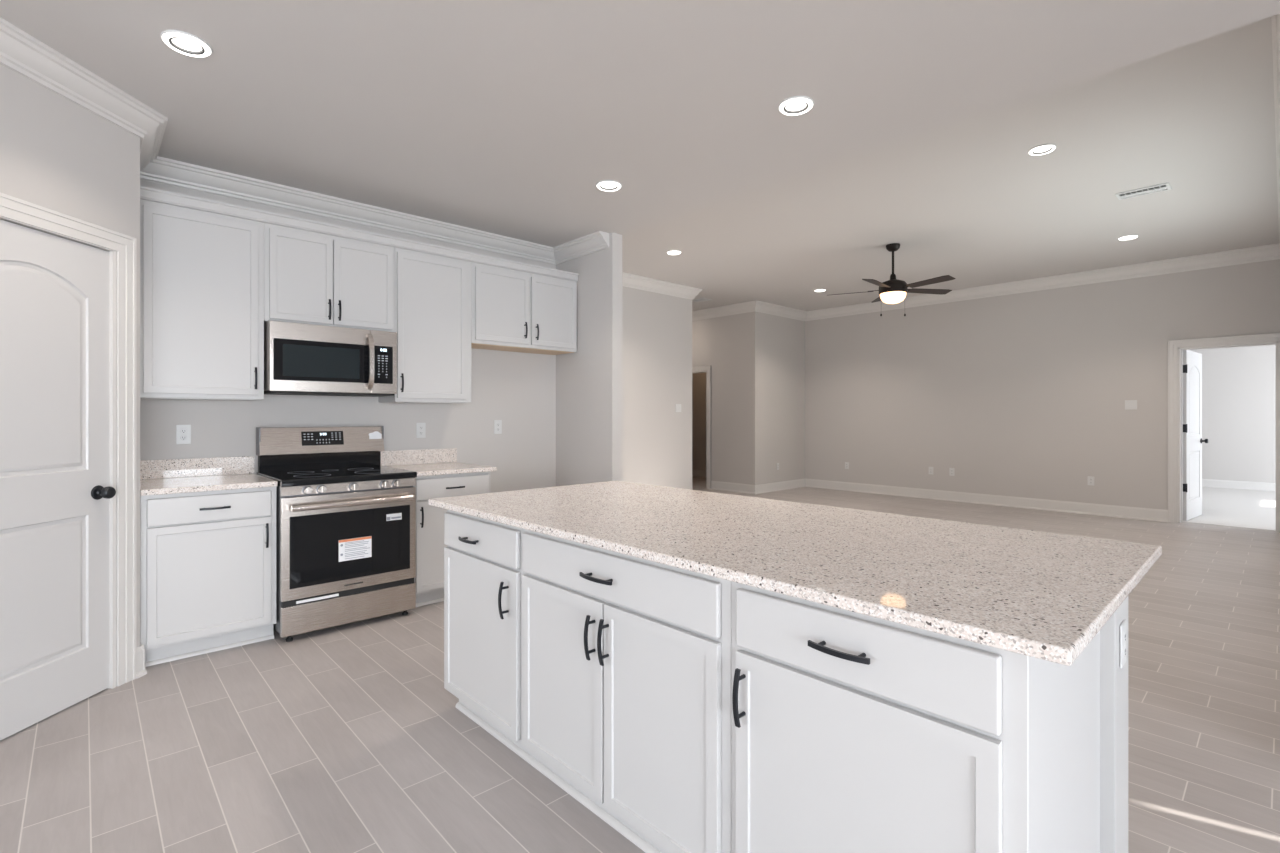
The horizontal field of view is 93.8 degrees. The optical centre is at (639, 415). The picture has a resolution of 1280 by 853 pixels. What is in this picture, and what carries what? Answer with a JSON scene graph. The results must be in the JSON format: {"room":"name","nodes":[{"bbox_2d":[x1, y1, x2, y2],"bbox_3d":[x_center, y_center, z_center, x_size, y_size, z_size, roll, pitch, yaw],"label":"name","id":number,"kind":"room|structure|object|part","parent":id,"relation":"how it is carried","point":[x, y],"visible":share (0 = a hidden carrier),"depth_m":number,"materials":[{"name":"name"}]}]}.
{"room":"kitchen","nodes":[
{"label":"kitchen","id":0,"kind":"room"},
{"bbox_2d":[0,63,139,686],"bbox_3d":[-3.845,-0.106,0.524,1.431,2.779,5.986,0,0,30],"label":"wall","id":1,"kind":"structure","parent":0,"point":[57,154],"depth_m":2.62,"materials":[{"name":"grey paint"}]},
{"bbox_2d":[0,220,115,739],"bbox_3d":[-2.490,0.252,2.463,0.105,2.046,0.712,0,0,2],"label":"door","id":2,"kind":"structure","parent":1,"relation":"in","point":[56,492],"depth_m":2.56,"materials":[{"name":"white paint"}]},
{"bbox_3d":[-2.462,0.353,2.756,0.070,0.066,0.066,0,0,2],"label":"knob","id":3,"kind":"part","parent":2,"relation":"part of","materials":[{"name":"black metal"}]},
{"bbox_2d":[0,192,136,688],"bbox_3d":[-2.534,0.208,2.465,0.122,2.150,0.928,0,0,2],"label":"trim","id":4,"kind":"structure","parent":1,"relation":"attached to","point":[14,209],"depth_m":2.86,"materials":[{"name":"white paint"}]},
{"bbox_2d":[136,643,146,678],"bbox_3d":[-2.486,1.210,2.992,0.050,0.145,0.147,0,0,-29],"label":"baseboard","id":5,"kind":"structure","parent":1,"relation":"attached to","point":[141,669],"depth_m":2.96,"materials":[{"name":"white paint"}]},
{"bbox_2d":[0,17,608,264],"bbox_3d":[-3.091,-1.437,1.697,1.538,0.117,8.849,0,0,31],"label":"trim","id":6,"kind":"structure","parent":1,"relation":"attached to","point":[20,51],"depth_m":3.62,"materials":[{"name":"white paint"}]},
{"bbox_2d":[140,178,555,492],"bbox_3d":[-1.924,-0.106,4.468,3.049,2.779,0.120,0,0,-43],"label":"wall","id":7,"kind":"structure","parent":0,"point":[518,389],"depth_m":4.63,"materials":[{"name":"grey paint"}]},
{"bbox_2d":[176,425,190,443],"bbox_3d":[-2.751,0.112,3.612,0.072,0.116,0.008,0,0,-43],"label":"wall outlet","id":8,"kind":"object","parent":7,"relation":"attached to","point":[183,432],"visible":1,"depth_m":3.61,"materials":[{"name":"white plastic"}]},
{"bbox_2d":[180,428,186,433],"bbox_3d":[-2.749,0.092,3.611,0.033,0.033,0.003,0,0,-43],"label":"socket","id":9,"kind":"object","parent":8,"relation":"attached to","point":[182,430],"depth_m":3.61,"materials":[{"name":"white plastic"}]},
{"bbox_2d":[140,456,254,479],"bbox_3d":[-2.699,0.314,3.651,0.598,0.111,0.020,0,0,-43],"label":"backsplash","id":10,"kind":"structure","parent":7,"relation":"attached to","point":[189,467],"depth_m":3.64,"materials":[{"name":"stone"}]},
{"bbox_2d":[140,199,263,400],"bbox_3d":[-2.578,-0.632,3.516,0.590,1.073,0.378,0,0,-43],"label":"upper cabinet","id":11,"kind":"object","parent":7,"relation":"attached to","point":[202,272],"visible":0.89,"depth_m":3.40,"materials":[{"name":"white paint"}]},
{"bbox_3d":[-2.282,-0.223,3.559,0.011,0.130,0.039,0,0,-43],"label":"handle","id":12,"kind":"part","parent":11,"relation":"part of","materials":[{"name":"black metal"}]},
{"bbox_2d":[264,223,394,331],"bbox_3d":[-2.075,-0.870,3.984,0.781,0.598,0.378,0,0,-43],"label":"upper cabinet","id":13,"kind":"object","parent":7,"relation":"attached to","point":[310,277],"visible":0.94,"depth_m":3.84,"materials":[{"name":"white paint"}]},
{"bbox_3d":[-2.117,-0.864,3.752,0.353,0.546,0.019,0,0,-43],"label":"door","id":14,"kind":"part","parent":13,"relation":"part of","materials":[{"name":"white paint"}]},
{"bbox_3d":[-1.986,-0.680,3.834,0.011,0.130,0.039,0,0,-43],"label":"handle","id":15,"kind":"part","parent":13,"relation":"part of","materials":[{"name":"black metal"}]},
{"bbox_2d":[264,320,396,396],"bbox_3d":[-2.045,-0.356,3.951,0.758,0.434,0.467,0,0,-43],"label":"microwave","id":16,"kind":"object","parent":13,"relation":"attached to","point":[300,359],"visible":0.98,"depth_m":3.79,"materials":[{"name":"grey metal"}]},
{"bbox_3d":[-1.769,-0.356,3.934,0.034,0.366,0.066,0,0,-43],"label":"handle","id":17,"kind":"part","parent":16,"relation":"part of","materials":[{"name":"silver metal"}]},
{"bbox_3d":[-1.729,-0.359,4.038,0.172,0.420,0.034,0,0,-43],"label":"control panel","id":18,"kind":"part","parent":16,"relation":"part of","materials":[{"name":"silver metal"}]},
{"bbox_3d":[-1.728,-0.342,4.020,0.134,0.251,0.013,0,0,-43],"label":"keypad glass","id":19,"kind":"part","parent":16,"relation":"part of","materials":[{"name":"black glass"}]},
{"bbox_3d":[-1.942,-0.680,3.875,0.011,0.130,0.039,0,0,-43],"label":"handle","id":20,"kind":"part","parent":13,"relation":"part of","materials":[{"name":"black metal"}]},
{"bbox_3d":[-1.845,-0.864,4.005,0.376,0.546,0.019,0,0,-43],"label":"door","id":21,"kind":"part","parent":13,"relation":"part of","materials":[{"name":"white paint"}]},
{"bbox_2d":[381,448,456,465],"bbox_3d":[-1.690,0.314,4.588,0.606,0.111,0.020,0,0,-43],"label":"backsplash","id":22,"kind":"structure","parent":7,"relation":"attached to","point":[421,456],"depth_m":4.57,"materials":[{"name":"stone"}]},
{"bbox_2d":[416,423,425,437],"bbox_3d":[-1.682,0.111,4.604,0.072,0.116,0.008,0,0,-43],"label":"wall outlet","id":23,"kind":"object","parent":7,"relation":"attached to","point":[420,427],"visible":1,"depth_m":4.60,"materials":[{"name":"white plastic"}]},
{"bbox_2d":[378,247,470,403],"bbox_3d":[-1.577,-0.632,4.445,0.574,1.073,0.378,0,0,-43],"label":"upper cabinet","id":24,"kind":"object","parent":7,"relation":"attached to","point":[433,292],"visible":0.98,"depth_m":4.32,"materials":[{"name":"white paint"}]},
{"bbox_3d":[-1.647,-0.229,4.149,0.011,0.130,0.039,0,0,-43],"label":"handle","id":25,"kind":"part","parent":24,"relation":"part of","materials":[{"name":"black metal"}]},
{"bbox_3d":[-1.496,-0.630,4.328,0.510,1.013,0.019,0,0,-43],"label":"door","id":26,"kind":"part","parent":24,"relation":"part of","materials":[{"name":"white paint"}]},
{"bbox_2d":[494,420,501,433],"bbox_3d":[-1.197,0.094,5.055,0.072,0.116,0.008,0,0,-43],"label":"wall outlet","id":27,"kind":"object","parent":7,"relation":"attached to","point":[497,423],"visible":1,"depth_m":5.05,"materials":[{"name":"white plastic"}]},
{"bbox_2d":[471,262,576,354],"bbox_3d":[-1.003,-0.860,4.979,0.992,0.618,0.378,0,0,-43],"label":"upper cabinet","id":28,"kind":"object","parent":7,"relation":"attached to","point":[512,310],"visible":0.99,"depth_m":4.84,"materials":[{"name":"white paint"}]},
{"bbox_2d":[140,186,578,281],"bbox_3d":[-1.728,-1.202,4.329,2.943,0.064,0.344,0,0,-43],"label":"crown molding","id":29,"kind":"structure","parent":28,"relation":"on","point":[146,193],"depth_m":3.88,"materials":[{"name":"white paint"}]},
{"bbox_3d":[-1.078,-0.859,4.716,0.471,0.556,0.019,0,0,-43],"label":"door","id":30,"kind":"part","parent":28,"relation":"part of","materials":[{"name":"white paint"}]},
{"bbox_3d":[-0.919,-0.689,4.825,0.011,0.130,0.039,0,0,-43],"label":"handle","id":31,"kind":"part","parent":28,"relation":"part of","materials":[{"name":"black metal"}]},
{"bbox_3d":[-0.840,-0.684,4.899,0.011,0.130,0.039,0,0,-43],"label":"handle","id":32,"kind":"part","parent":28,"relation":"part of","materials":[{"name":"black metal"}]},
{"bbox_3d":[-0.724,-0.859,5.046,0.445,0.556,0.019,0,0,-43],"label":"door","id":33,"kind":"part","parent":28,"relation":"part of","materials":[{"name":"white paint"}]},
{"bbox_2d":[556,232,621,485],"bbox_3d":[-0.947,-0.294,5.737,0.109,3.155,2.242,0,0,-43],"label":"wall","id":34,"kind":"structure","parent":0,"point":[588,379],"depth_m":5.07,"materials":[{"name":"grey paint"}]},
{"bbox_2d":[0,0,1279,246],"bbox_3d":[-0.293,-1.806,-0.088,10.850,0.621,11.670,0,0,-43],"label":"ceiling","id":35,"kind":"structure","parent":0,"point":[500,117],"depth_m":2.65,"materials":[{"name":"white paint"}]},
{"bbox_2d":[160,30,212,56],"bbox_3d":[-1.817,-1.488,2.405,0.167,0.014,0.167,0,0,-43],"label":"recessed light","id":36,"kind":"object","parent":35,"relation":"in","point":[185,43],"visible":1,"depth_m":2.40,"materials":[{"name":"white plastic"}]},
{"bbox_2d":[596,180,621,190],"bbox_3d":[-0.201,-1.488,3.884,0.167,0.014,0.167,0,0,-43],"label":"recessed light","id":37,"kind":"object","parent":35,"relation":"in","point":[605,185],"visible":1,"depth_m":3.87,"materials":[{"name":"grey"}]},
{"bbox_2d":[778,96,813,115],"bbox_3d":[0.750,-1.488,2.885,0.167,0.014,0.167,0,0,-43],"label":"recessed light","id":38,"kind":"object","parent":35,"relation":"in","point":[796,105],"visible":1,"depth_m":2.88,"materials":[{"name":"grey"}]},
{"bbox_2d":[0,476,1279,852],"bbox_3d":[2.151,1.340,4.591,21.000,0.126,15.400,0,0,-43],"label":"floor","id":39,"kind":"structure","parent":0,"point":[349,737],"depth_m":2.36,"materials":[{"name":"grey tile"}]},
{"bbox_2d":[140,487,275,666],"bbox_3d":[-2.477,0.842,3.412,0.597,0.883,0.668,0,0,-43],"label":"base cabinet","id":40,"kind":"object","parent":39,"relation":"on","point":[208,558],"visible":0.94,"depth_m":3.19,"materials":[{"name":"white paint"}]},
{"bbox_2d":[140,456,277,495],"bbox_3d":[-2.486,0.329,3.421,0.598,0.141,0.647,0,0,-43],"label":"countertop","id":41,"kind":"structure","parent":40,"relation":"on","point":[163,476],"depth_m":3.53,"materials":[{"name":"stone"}]},
{"bbox_3d":[-2.283,0.491,3.201,0.544,0.140,0.019,0,0,-43],"label":"drawer","id":42,"kind":"part","parent":40,"relation":"part of","materials":[{"name":"white paint"}]},
{"bbox_3d":[-2.333,1.274,3.257,0.597,0.019,0.016,0,0,-43],"label":"shoe molding","id":43,"kind":"part","parent":40,"relation":"part of","materials":[{"name":"white paint"}]},
{"bbox_3d":[-2.283,0.867,3.201,0.544,0.596,0.019,0,0,-43],"label":"door","id":44,"kind":"part","parent":40,"relation":"part of","materials":[{"name":"white paint"}]},
{"bbox_3d":[-2.258,0.490,3.186,0.136,0.011,0.039,0,0,-43],"label":"handle","id":45,"kind":"part","parent":40,"relation":"part of","materials":[{"name":"black metal"}]},
{"bbox_3d":[-2.083,0.668,3.348,0.011,0.136,0.039,0,0,-43],"label":"handle","id":46,"kind":"part","parent":40,"relation":"part of","materials":[{"name":"black metal"}]},
{"bbox_2d":[256,426,416,641],"bbox_3d":[-1.931,0.678,3.832,0.765,1.210,0.736,0,0,-43],"label":"range","id":47,"kind":"object","parent":39,"relation":"on","point":[346,520],"visible":1,"depth_m":3.65,"materials":[{"name":"grey metal"}]},
{"bbox_3d":[-1.898,0.426,3.427,0.043,0.043,0.043,0,0,-43],"label":"knob","id":48,"kind":"part","parent":47,"relation":"part of","materials":[{"name":"silver metal"}]},
{"bbox_3d":[-1.844,0.426,3.477,0.043,0.043,0.043,0,0,-43],"label":"knob","id":49,"kind":"part","parent":47,"relation":"part of","materials":[{"name":"silver metal"}]},
{"bbox_3d":[-2.126,0.150,4.019,0.256,0.092,0.023,0,0,-43],"label":"display panel","id":50,"kind":"part","parent":47,"relation":"part of","materials":[{"name":"black glass"}]},
{"bbox_2d":[256,466,416,486],"bbox_3d":[-1.943,0.378,3.845,0.764,0.038,0.667,0,0,-43],"label":"cooktop","id":51,"kind":"object","parent":47,"relation":"in","point":[302,476],"depth_m":3.72,"materials":[{"name":"black glass"}]},
{"bbox_3d":[-1.736,0.752,3.621,0.762,0.582,0.033,0,0,-43],"label":"oven door","id":52,"kind":"part","parent":47,"relation":"part of","materials":[{"name":"black glass"}]},
{"bbox_3d":[-1.736,0.426,3.622,0.762,0.058,0.034,0,0,-43],"label":"knob panel","id":53,"kind":"part","parent":47,"relation":"part of","materials":[{"name":"silver metal"}]},
{"bbox_3d":[-1.736,1.160,3.621,0.762,0.166,0.033,0,0,-43],"label":"drawer","id":54,"kind":"part","parent":47,"relation":"part of","materials":[{"name":"silver metal"}]},
{"bbox_3d":[-1.703,0.518,3.586,0.682,0.037,0.066,0,0,-43],"label":"handle","id":55,"kind":"part","parent":47,"relation":"part of","materials":[{"name":"silver metal"}]},
{"bbox_2d":[340,540,368,558],"bbox_3d":[-1.715,0.806,3.611,0.168,0.097,0.001,0,0,-43],"label":"sticker","id":56,"kind":"object","parent":47,"relation":"attached to","point":[349,549],"depth_m":3.61,"materials":[{"name":"white paper"}]},
{"bbox_3d":[-1.714,0.426,3.598,0.043,0.043,0.043,0,0,-43],"label":"knob","id":57,"kind":"part","parent":47,"relation":"part of","materials":[{"name":"silver metal"}]},
{"bbox_3d":[-1.581,0.426,3.721,0.043,0.043,0.043,0,0,-43],"label":"knob","id":58,"kind":"part","parent":47,"relation":"part of","materials":[{"name":"silver metal"}]},
{"bbox_3d":[-1.527,0.426,3.771,0.043,0.043,0.043,0,0,-43],"label":"knob","id":59,"kind":"part","parent":47,"relation":"part of","materials":[{"name":"silver metal"}]},
{"bbox_2d":[413,472,489,606],"bbox_3d":[-1.478,0.842,4.340,0.574,0.883,0.668,0,0,-43],"label":"base cabinet","id":60,"kind":"object","parent":39,"relation":"on","point":[429,579],"visible":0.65,"depth_m":4.04,"materials":[{"name":"white paint"}]},
{"bbox_3d":[-1.437,0.668,3.948,0.011,0.136,0.039,0,0,-43],"label":"handle","id":61,"kind":"part","parent":60,"relation":"part of","materials":[{"name":"black metal"}]},
{"bbox_3d":[-1.334,1.274,4.184,0.574,0.019,0.016,0,0,-43],"label":"shoe molding","id":62,"kind":"part","parent":60,"relation":"part of","materials":[{"name":"white paint"}]},
{"bbox_3d":[-1.284,0.867,4.129,0.526,0.596,0.019,0,0,-43],"label":"door","id":63,"kind":"part","parent":60,"relation":"part of","materials":[{"name":"white paint"}]},
{"bbox_2d":[381,448,496,476],"bbox_3d":[-1.476,0.329,4.359,0.609,0.141,0.647,0,0,-43],"label":"countertop","id":64,"kind":"structure","parent":60,"relation":"on","point":[426,462],"depth_m":4.46,"materials":[{"name":"stone"}]},
{"bbox_3d":[-1.284,0.491,4.129,0.526,0.140,0.019,0,0,-43],"label":"drawer","id":65,"kind":"part","parent":60,"relation":"part of","materials":[{"name":"white paint"}]},
{"bbox_3d":[-1.266,0.490,4.107,0.136,0.011,0.039,0,0,-43],"label":"handle","id":66,"kind":"part","parent":60,"relation":"part of","materials":[{"name":"black metal"}]},
{"bbox_2d":[444,510,533,764],"bbox_3d":[-0.446,0.840,2.589,0.638,0.886,0.616,0,0,-43],"label":"base cabinet","id":67,"kind":"object","parent":39,"relation":"on","point":[483,558],"visible":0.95,"depth_m":2.37,"materials":[{"name":"white paint"}]},
{"bbox_3d":[-0.691,0.501,2.412,0.039,0.011,0.136,0,0,-43],"label":"handle","id":68,"kind":"part","parent":67,"relation":"part of","materials":[{"name":"black metal"}]},
{"bbox_3d":[-0.646,0.491,2.406,0.019,0.140,0.588,0,0,-43],"label":"drawer","id":69,"kind":"part","parent":67,"relation":"part of","materials":[{"name":"white paint"}]},
{"bbox_3d":[-0.646,0.880,2.406,0.019,0.614,0.588,0,0,-43],"label":"door","id":70,"kind":"part","parent":67,"relation":"part of","materials":[{"name":"white paint"}]},
{"bbox_3d":[-0.602,1.274,2.427,0.016,0.019,0.596,0,0,-43],"label":"shoe molding","id":71,"kind":"part","parent":67,"relation":"part of","materials":[{"name":"white paint"}]},
{"bbox_3d":[-0.504,0.681,2.215,0.039,0.136,0.011,0,0,-43],"label":"handle","id":72,"kind":"part","parent":67,"relation":"part of","materials":[{"name":"black metal"}]},
{"bbox_2d":[522,529,730,852],"bbox_3d":[0.092,0.840,2.019,0.638,0.886,0.947,0,0,-43],"label":"base cabinet","id":73,"kind":"object","parent":39,"relation":"on","point":[626,659],"visible":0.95,"depth_m":1.75,"materials":[{"name":"white paint"}]},
{"bbox_3d":[-0.264,0.880,2.001,0.019,0.614,0.448,0,0,-43],"label":"door","id":74,"kind":"part","parent":73,"relation":"part of","materials":[{"name":"white paint"}]},
{"bbox_3d":[-0.154,0.681,1.844,0.039,0.136,0.011,0,0,-43],"label":"handle","id":75,"kind":"part","parent":73,"relation":"part of","materials":[{"name":"black metal"}]},
{"bbox_3d":[-0.132,0.493,1.820,0.039,0.011,0.148,0,0,-43],"label":"handle","id":76,"kind":"part","parent":73,"relation":"part of","materials":[{"name":"black metal"}]},
{"bbox_3d":[-0.072,1.274,1.865,0.016,0.019,0.947,0,0,-43],"label":"shoe molding","id":77,"kind":"part","parent":73,"relation":"part of","materials":[{"name":"white paint"}]},
{"bbox_3d":[-0.110,0.678,1.797,0.039,0.136,0.011,0,0,-43],"label":"handle","id":78,"kind":"part","parent":73,"relation":"part of","materials":[{"name":"black metal"}]},
{"bbox_3d":[-0.109,0.491,1.837,0.019,0.140,0.901,0,0,-43],"label":"drawer","id":79,"kind":"part","parent":73,"relation":"part of","materials":[{"name":"white paint"}]},
{"bbox_3d":[0.048,0.880,1.671,0.019,0.614,0.444,0,0,-43],"label":"door","id":80,"kind":"part","parent":73,"relation":"part of","materials":[{"name":"white paint"}]},
{"bbox_2d":[428,481,1161,665],"bbox_3d":[0.272,0.383,2.183,1.108,0.028,2.361,0,0,-43],"label":"countertop","id":81,"kind":"structure","parent":73,"relation":"on","point":[1046,596],"depth_m":1.61,"materials":[{"name":"stone"}]},
{"bbox_2d":[731,581,1096,852],"bbox_3d":[0.637,0.840,1.442,0.638,0.886,0.640,0,0,-43],"label":"base cabinet","id":82,"kind":"object","parent":39,"relation":"on","point":[852,732],"visible":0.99,"depth_m":1.22,"materials":[{"name":"white paint"}]},
{"bbox_3d":[0.237,0.671,1.429,0.039,0.136,0.011,0,0,-43],"label":"handle","id":83,"kind":"part","parent":82,"relation":"part of","materials":[{"name":"black metal"}]},
{"bbox_3d":[0.413,0.488,1.243,0.039,0.011,0.136,0,0,-43],"label":"handle","id":84,"kind":"part","parent":82,"relation":"part of","materials":[{"name":"black metal"}]},
{"bbox_3d":[0.436,0.491,1.260,0.019,0.140,0.574,0,0,-43],"label":"drawer","id":85,"kind":"part","parent":82,"relation":"part of","materials":[{"name":"white paint"}]},
{"bbox_3d":[0.436,0.880,1.260,0.019,0.614,0.574,0,0,-43],"label":"door","id":86,"kind":"part","parent":82,"relation":"part of","materials":[{"name":"white paint"}]},
{"bbox_2d":[1097,596,1127,852],"bbox_3d":[0.490,0.840,2.377,0.429,0.886,2.208,0,0,-43],"label":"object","id":87,"kind":"structure","parent":39,"relation":"on","point":[1112,680],"depth_m":1.60,"materials":[{"name":"white paint"}]},
{"bbox_3d":[0.402,0.840,2.317,0.218,0.886,2.176,0,0,-43],"label":"panel","id":88,"kind":"part","parent":87,"relation":"part of","materials":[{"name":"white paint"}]},
{"bbox_2d":[1120,620,1126,667],"bbox_3d":[1.323,0.623,1.639,0.072,0.116,0.008,0,0,-43],"label":"wall outlet","id":89,"kind":"object","parent":87,"relation":"attached to","point":[1123,627],"visible":1,"depth_m":1.63,"materials":[{"name":"white plastic"}]},
{"bbox_2d":[622,286,691,489],"bbox_3d":[-1.585,-0.294,8.880,3.435,3.155,3.230,0,0,-43],"label":"wall","id":90,"kind":"structure","parent":0,"point":[656,327],"depth_m":8.36,"materials":[{"name":"grey paint"}]},
{"bbox_2d":[622,272,701,299],"bbox_3d":[-1.474,-1.795,8.912,3.439,0.154,3.334,0,0,-43],"label":"trim","id":91,"kind":"structure","parent":90,"relation":"attached to","point":[628,280],"depth_m":8.31,"materials":[{"name":"white paint"}]},
{"bbox_2d":[676,404,680,411],"bbox_3d":[0.557,-0.112,8.658,0.118,0.116,0.010,0,0,-43],"label":"light switch","id":92,"kind":"object","parent":90,"relation":"attached to","point":[678,406],"visible":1,"depth_m":8.65,"materials":[{"name":"white plastic"}]},
{"bbox_2d":[692,14,1279,320],"bbox_3d":[1.653,-1.795,7.772,6.201,0.154,9.260,0,0,-43],"label":"trim","id":93,"kind":"structure","parent":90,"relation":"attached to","point":[1272,251],"depth_m":7.93,"materials":[{"name":"white paint"}]},
{"bbox_2d":[692,373,705,469],"bbox_3d":[1.807,-0.294,12.087,0.100,3.155,3.148,0,0,-43],"label":"doorway","id":94,"kind":"structure","parent":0,"point":[698,379],"depth_m":12.61,"materials":[{"name":"brown paint"}]},
{"bbox_2d":[692,311,758,484],"bbox_3d":[0.822,-0.294,11.089,0.120,3.155,3.268,0,0,-43],"label":"wall","id":95,"kind":"structure","parent":0,"point":[729,344],"depth_m":10.19,"materials":[{"name":"grey paint"}]},
{"bbox_2d":[692,365,710,488],"bbox_3d":[0.971,0.198,10.920,0.152,2.170,0.944,0,0,-43],"label":"trim","id":96,"kind":"structure","parent":95,"relation":"attached to","point":[698,369],"depth_m":10.56,"materials":[{"name":"white paint"}]},
{"bbox_2d":[692,469,1167,521],"bbox_3d":[3.013,1.210,9.734,1.538,0.145,8.236,0,0,-43],"label":"baseboard","id":97,"kind":"structure","parent":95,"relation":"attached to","point":[1149,514],"depth_m":8.95,"materials":[{"name":"white paint"}]},
{"bbox_2d":[759,312,804,483],"bbox_3d":[2.491,-0.294,10.492,1.512,3.155,0.120,0,0,-43],"label":"wall","id":98,"kind":"structure","parent":0,"point":[781,339],"depth_m":10.37,"materials":[{"name":"grey paint"}]},
{"bbox_2d":[622,17,1278,310],"bbox_3d":[1.625,-1.994,7.788,6.458,0.245,9.600,0,0,-43],"label":"ceiling","id":99,"kind":"structure","parent":0,"point":[966,200],"depth_m":5.28,"materials":[{"name":"white paint"}]},
{"bbox_2d":[667,250,680,254],"bbox_3d":[0.389,-1.864,6.848,0.167,0.014,0.167,0,0,-43],"label":"recessed light","id":100,"kind":"object","parent":99,"relation":"in","point":[671,252],"visible":1,"depth_m":6.86,"materials":[{"name":"grey"}]},
{"bbox_2d":[692,298,711,301],"bbox_3d":[0.980,-1.867,9.672,0.200,0.010,0.300,0,0,-43],"label":"ceiling vent","id":101,"kind":"object","parent":99,"relation":"in","point":[700,299],"visible":0.87,"depth_m":9.67,"materials":[{"name":"silver metal"}]},
{"bbox_2d":[814,289,825,291],"bbox_3d":[2.678,-1.864,8.916,0.167,0.014,0.167,0,0,-43],"label":"recessed light","id":102,"kind":"object","parent":99,"relation":"in","point":[816,290],"visible":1,"depth_m":8.92,"materials":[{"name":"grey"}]},
{"bbox_2d":[832,243,955,315],"bbox_3d":[2.751,-1.480,6.532,1.307,0.782,1.344,0,0,-43],"label":"ceiling fan","id":103,"kind":"object","parent":99,"relation":"hanging from","point":[892,291],"visible":1,"depth_m":6.47,"materials":[{"name":"brown metal"}]},
{"bbox_3d":[2.468,-1.381,6.242,0.132,0.031,0.490,0,0,43],"label":"blade","id":104,"kind":"part","parent":103,"relation":"part of","materials":[{"name":"brown wood"}]},
{"bbox_3d":[2.772,-1.284,6.567,0.268,0.109,0.268,0,0,-43],"label":"globe","id":105,"kind":"part","parent":103,"relation":"part of","materials":[{"name":"white glass"}]},
{"bbox_3d":[3.209,-1.381,6.651,0.490,0.031,0.132,0,0,-11],"label":"blade","id":106,"kind":"part","parent":103,"relation":"part of","materials":[{"name":"brown wood"}]},
{"bbox_3d":[2.987,-1.381,6.177,0.132,0.031,0.490,0,0,-29],"label":"blade","id":107,"kind":"part","parent":103,"relation":"part of","materials":[{"name":"brown wood"}]},
{"bbox_2d":[1028,144,1056,155],"bbox_3d":[2.821,-1.864,4.204,0.167,0.014,0.167,0,0,-43],"label":"recessed light","id":108,"kind":"object","parent":99,"relation":"in","point":[1043,149],"visible":1,"depth_m":4.20,"materials":[{"name":"grey"}]},
{"bbox_2d":[1118,235,1137,239],"bbox_3d":[5.108,-1.864,6.273,0.167,0.014,0.167,0,0,-43],"label":"recessed light","id":109,"kind":"object","parent":99,"relation":"in","point":[1127,237],"visible":1,"depth_m":6.28,"materials":[{"name":"grey"}]},
{"bbox_2d":[1115,182,1171,199],"bbox_3d":[4.188,-1.867,4.990,0.190,0.010,0.340,0,0,-43],"label":"ceiling vent","id":110,"kind":"object","parent":99,"relation":"in","point":[1165,186],"visible":1,"depth_m":4.98,"materials":[{"name":"silver metal"}]},
{"bbox_2d":[805,259,1279,509],"bbox_3d":[6.190,-0.294,7.546,0.140,3.155,9.232,0,0,-43],"label":"wall","id":111,"kind":"structure","parent":0,"point":[1025,394],"depth_m":8.38,"materials":[{"name":"grey paint"}]},
{"bbox_2d":[949,468,953,475],"bbox_3d":[4.703,0.846,9.037,0.008,0.116,0.072,0,0,-43],"label":"wall outlet","id":112,"kind":"object","parent":111,"relation":"attached to","point":[951,470],"visible":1,"depth_m":9.04,"materials":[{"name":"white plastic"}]},
{"bbox_2d":[1088,476,1093,485],"bbox_3d":[5.862,0.846,7.790,0.008,0.116,0.072,0,0,-43],"label":"wall outlet","id":113,"kind":"object","parent":111,"relation":"attached to","point":[1090,478],"visible":1,"depth_m":7.79,"materials":[{"name":"white plastic"}]},
{"bbox_2d":[1125,400,1136,409],"bbox_3d":[6.137,-0.137,7.492,0.010,0.116,0.118,0,0,-43],"label":"light switch","id":114,"kind":"object","parent":111,"relation":"attached to","point":[1129,404],"visible":1,"depth_m":7.49,"materials":[{"name":"white plastic"}]},
{"bbox_2d":[1183,350,1208,520],"bbox_3d":[6.910,0.236,7.495,0.805,2.070,0.175,0,0,-37],"label":"door","id":115,"kind":"structure","parent":111,"relation":"in","point":[1192,361],"depth_m":7.43,"materials":[{"name":"white paint"}]},
{"bbox_2d":[1168,333,1279,532],"bbox_3d":[6.774,0.187,6.918,0.184,2.192,1.011,0,0,-43],"label":"trim","id":116,"kind":"structure","parent":111,"relation":"attached to","point":[1175,347],"depth_m":7.17,"materials":[{"name":"white paint"}]},
{"bbox_2d":[1182,345,1275,482],"bbox_3d":[10.922,-0.106,10.076,0.120,2.779,6.500,0,0,-43],"label":"wall","id":117,"kind":"structure","parent":0,"point":[1239,383],"depth_m":10.48,"materials":[{"name":"grey paint"}]},
{"bbox_2d":[1182,478,1275,490],"bbox_3d":[10.902,1.210,9.990,0.026,0.145,6.200,0,0,-43],"label":"baseboard","id":118,"kind":"structure","parent":117,"relation":"attached to","point":[1264,486],"depth_m":10.46,"materials":[{"name":"white paint"}]}
]}

